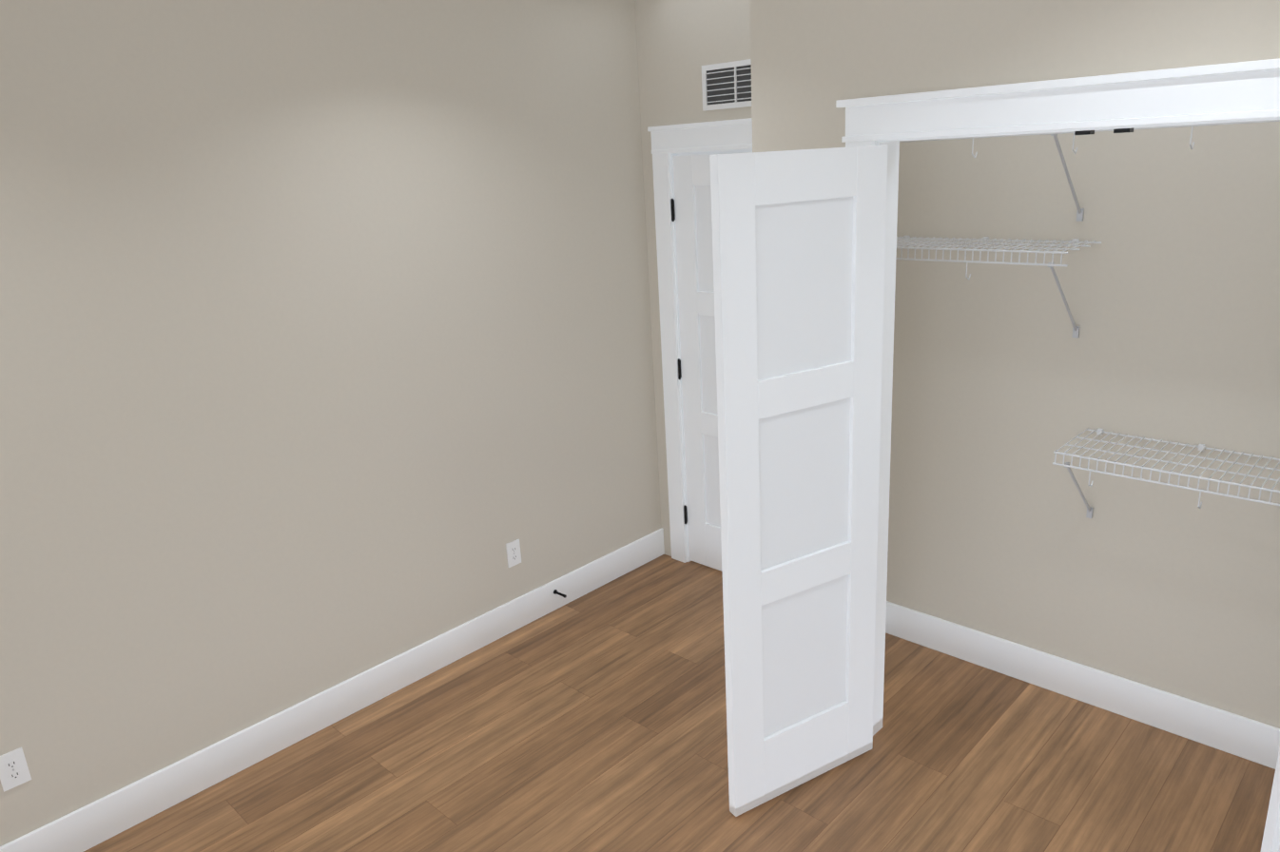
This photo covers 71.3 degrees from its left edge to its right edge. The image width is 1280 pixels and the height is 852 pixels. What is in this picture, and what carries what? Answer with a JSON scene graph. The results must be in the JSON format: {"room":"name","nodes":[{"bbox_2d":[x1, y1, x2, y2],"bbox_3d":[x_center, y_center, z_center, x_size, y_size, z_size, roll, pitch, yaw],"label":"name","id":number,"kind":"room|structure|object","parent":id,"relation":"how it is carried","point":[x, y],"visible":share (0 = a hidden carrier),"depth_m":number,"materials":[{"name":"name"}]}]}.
{"room":"empty bedroom","nodes":[
{"label":"empty bedroom","id":0,"kind":"room"},
{"bbox_2d":[0,0,661,846],"bbox_3d":[-1.344,-0.153,3.103,0.120,2.740,4.159,13,23,42],"label":"wall","id":1,"kind":"structure","parent":0,"point":[325,346],"depth_m":3.12,"materials":[{"name":"beige paint"}]},
{"bbox_2d":[0,746,31,792],"bbox_3d":[-1.898,1.039,2.699,0.008,0.116,0.072,13,23,42],"label":"electrical outlet","id":2,"kind":"object","parent":1,"relation":"attached to","point":[14,771],"visible":1,"depth_m":2.70,"materials":[{"name":"white plastic"}]},
{"bbox_2d":[0,528,664,851],"bbox_3d":[-1.225,1.096,3.432,0.015,0.148,3.919,13,23,42],"label":"baseboard","id":3,"kind":"structure","parent":1,"relation":"attached to","point":[133,804],"depth_m":3.39,"materials":[{"name":"white paint"}]},
{"bbox_2d":[553,589,566,598],"bbox_3d":[-0.377,0.793,4.207,0.074,0.022,0.022,13,23,42],"label":"door stop","id":4,"kind":"object","parent":3,"relation":"attached to","point":[555,591],"visible":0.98,"depth_m":4.21,"materials":[{"name":"black metal"}]},
{"bbox_2d":[505,539,521,567],"bbox_3d":[-0.569,0.574,4.019,0.008,0.116,0.072,13,23,42],"label":"electrical outlet","id":5,"kind":"object","parent":1,"relation":"attached to","point":[513,553],"visible":1,"depth_m":4.01,"materials":[{"name":"white plastic"}]},
{"bbox_2d":[83,554,1275,851],"bbox_3d":[-0.039,1.480,2.373,3.678,0.100,4.319,13,23,42],"label":"floor","id":6,"kind":"structure","parent":0,"point":[593,722],"depth_m":3.09,"materials":[{"name":"brown wood"}]},
{"bbox_2d":[634,0,1279,728],"bbox_3d":[1.275,-0.373,3.340,3.278,2.740,0.120,13,23,42],"label":"wall","id":7,"kind":"structure","parent":0,"point":[1005,384],"depth_m":3.10,"materials":[{"name":"beige paint"}]},
{"bbox_2d":[647,117,752,562],"bbox_3d":[0.514,-0.269,4.118,1.012,2.174,0.158,13,23,42],"label":"door frame","id":8,"kind":"structure","parent":7,"relation":"attached to","point":[667,141],"depth_m":4.25,"materials":[{"name":"white paint"}]},
{"bbox_2d":[670,151,752,571],"bbox_3d":[0.470,-0.202,4.110,0.790,2.030,0.101,13,23,42],"label":"entry door","id":9,"kind":"structure","parent":7,"relation":"in","point":[691,209],"depth_m":4.28,"materials":[{"name":"white paint"}]},
{"bbox_2d":[701,58,751,111],"bbox_3d":[0.402,-1.433,3.743,0.360,0.183,0.013,13,23,42],"label":"air vent","id":10,"kind":"object","parent":7,"relation":"in","point":[727,85],"visible":0.71,"depth_m":3.77,"materials":[{"name":"white plastic"}]},
{"bbox_2d":[895,235,1101,337],"bbox_3d":[1.151,-0.475,3.113,0.736,0.331,0.311,13,23,42],"label":"wire shelf","id":11,"kind":"object","parent":7,"relation":"attached to","point":[1075,242],"visible":0.83,"depth_m":2.97,"materials":[{"name":"white metal"}]},
{"bbox_2d":[886,601,1279,769],"bbox_3d":[1.772,0.989,3.230,1.968,0.148,0.015,13,23,42],"label":"baseboard","id":12,"kind":"structure","parent":7,"relation":"attached to","point":[1257,742],"depth_m":3.30,"materials":[{"name":"white paint"}]},
{"bbox_2d":[899,119,1279,221],"bbox_3d":[1.570,-0.749,2.591,1.954,0.331,0.311,13,23,42],"label":"wire shelf","id":13,"kind":"object","parent":7,"relation":"attached to","point":[1079,214],"visible":0.25,"depth_m":2.71,"materials":[{"name":"white metal"}]},
{"bbox_2d":[1052,427,1279,518],"bbox_3d":[1.895,0.296,2.640,1.210,0.331,0.311,13,23,42],"label":"wire shelf","id":14,"kind":"object","parent":7,"relation":"attached to","point":[1101,432],"visible":1,"depth_m":2.77,"materials":[{"name":"white metal"}]},
{"bbox_2d":[749,0,1279,152],"bbox_3d":[1.411,-0.171,2.649,2.088,2.740,0.737,13,23,42],"label":"wall","id":15,"kind":"structure","parent":0,"point":[812,62],"depth_m":2.38,"materials":[{"name":"beige paint"}]},
{"bbox_2d":[709,144,888,816],"bbox_3d":[0.486,0.211,2.744,0.608,2.030,0.101,-13,19,-29],"label":"closet door","id":16,"kind":"structure","parent":15,"relation":"in","point":[799,246],"depth_m":2.65,"materials":[{"name":"white paint"}]},
{"bbox_2d":[835,58,1279,147],"bbox_3d":[1.171,0.197,2.455,1.450,2.174,0.038,13,23,42],"label":"trim","id":17,"kind":"structure","parent":15,"relation":"attached to","point":[1241,90],"depth_m":2.19,"materials":[{"name":"white paint"}]},
{"bbox_2d":[872,116,1279,736],"bbox_3d":[1.228,0.228,2.524,1.244,2.070,0.120,13,23,42],"label":"door frame","id":18,"kind":"structure","parent":15,"relation":"attached to","point":[892,187],"depth_m":2.86,"materials":[{"name":"white paint"}]},
{"bbox_2d":[1260,746,1279,851],"bbox_3d":[1.474,0.434,1.825,0.101,2.030,0.608,6,19,29],"label":"closet door","id":19,"kind":"structure","parent":15,"relation":"in","point":[1270,842],"depth_m":2.21,"materials":[{"name":"white paint"}]}
]}

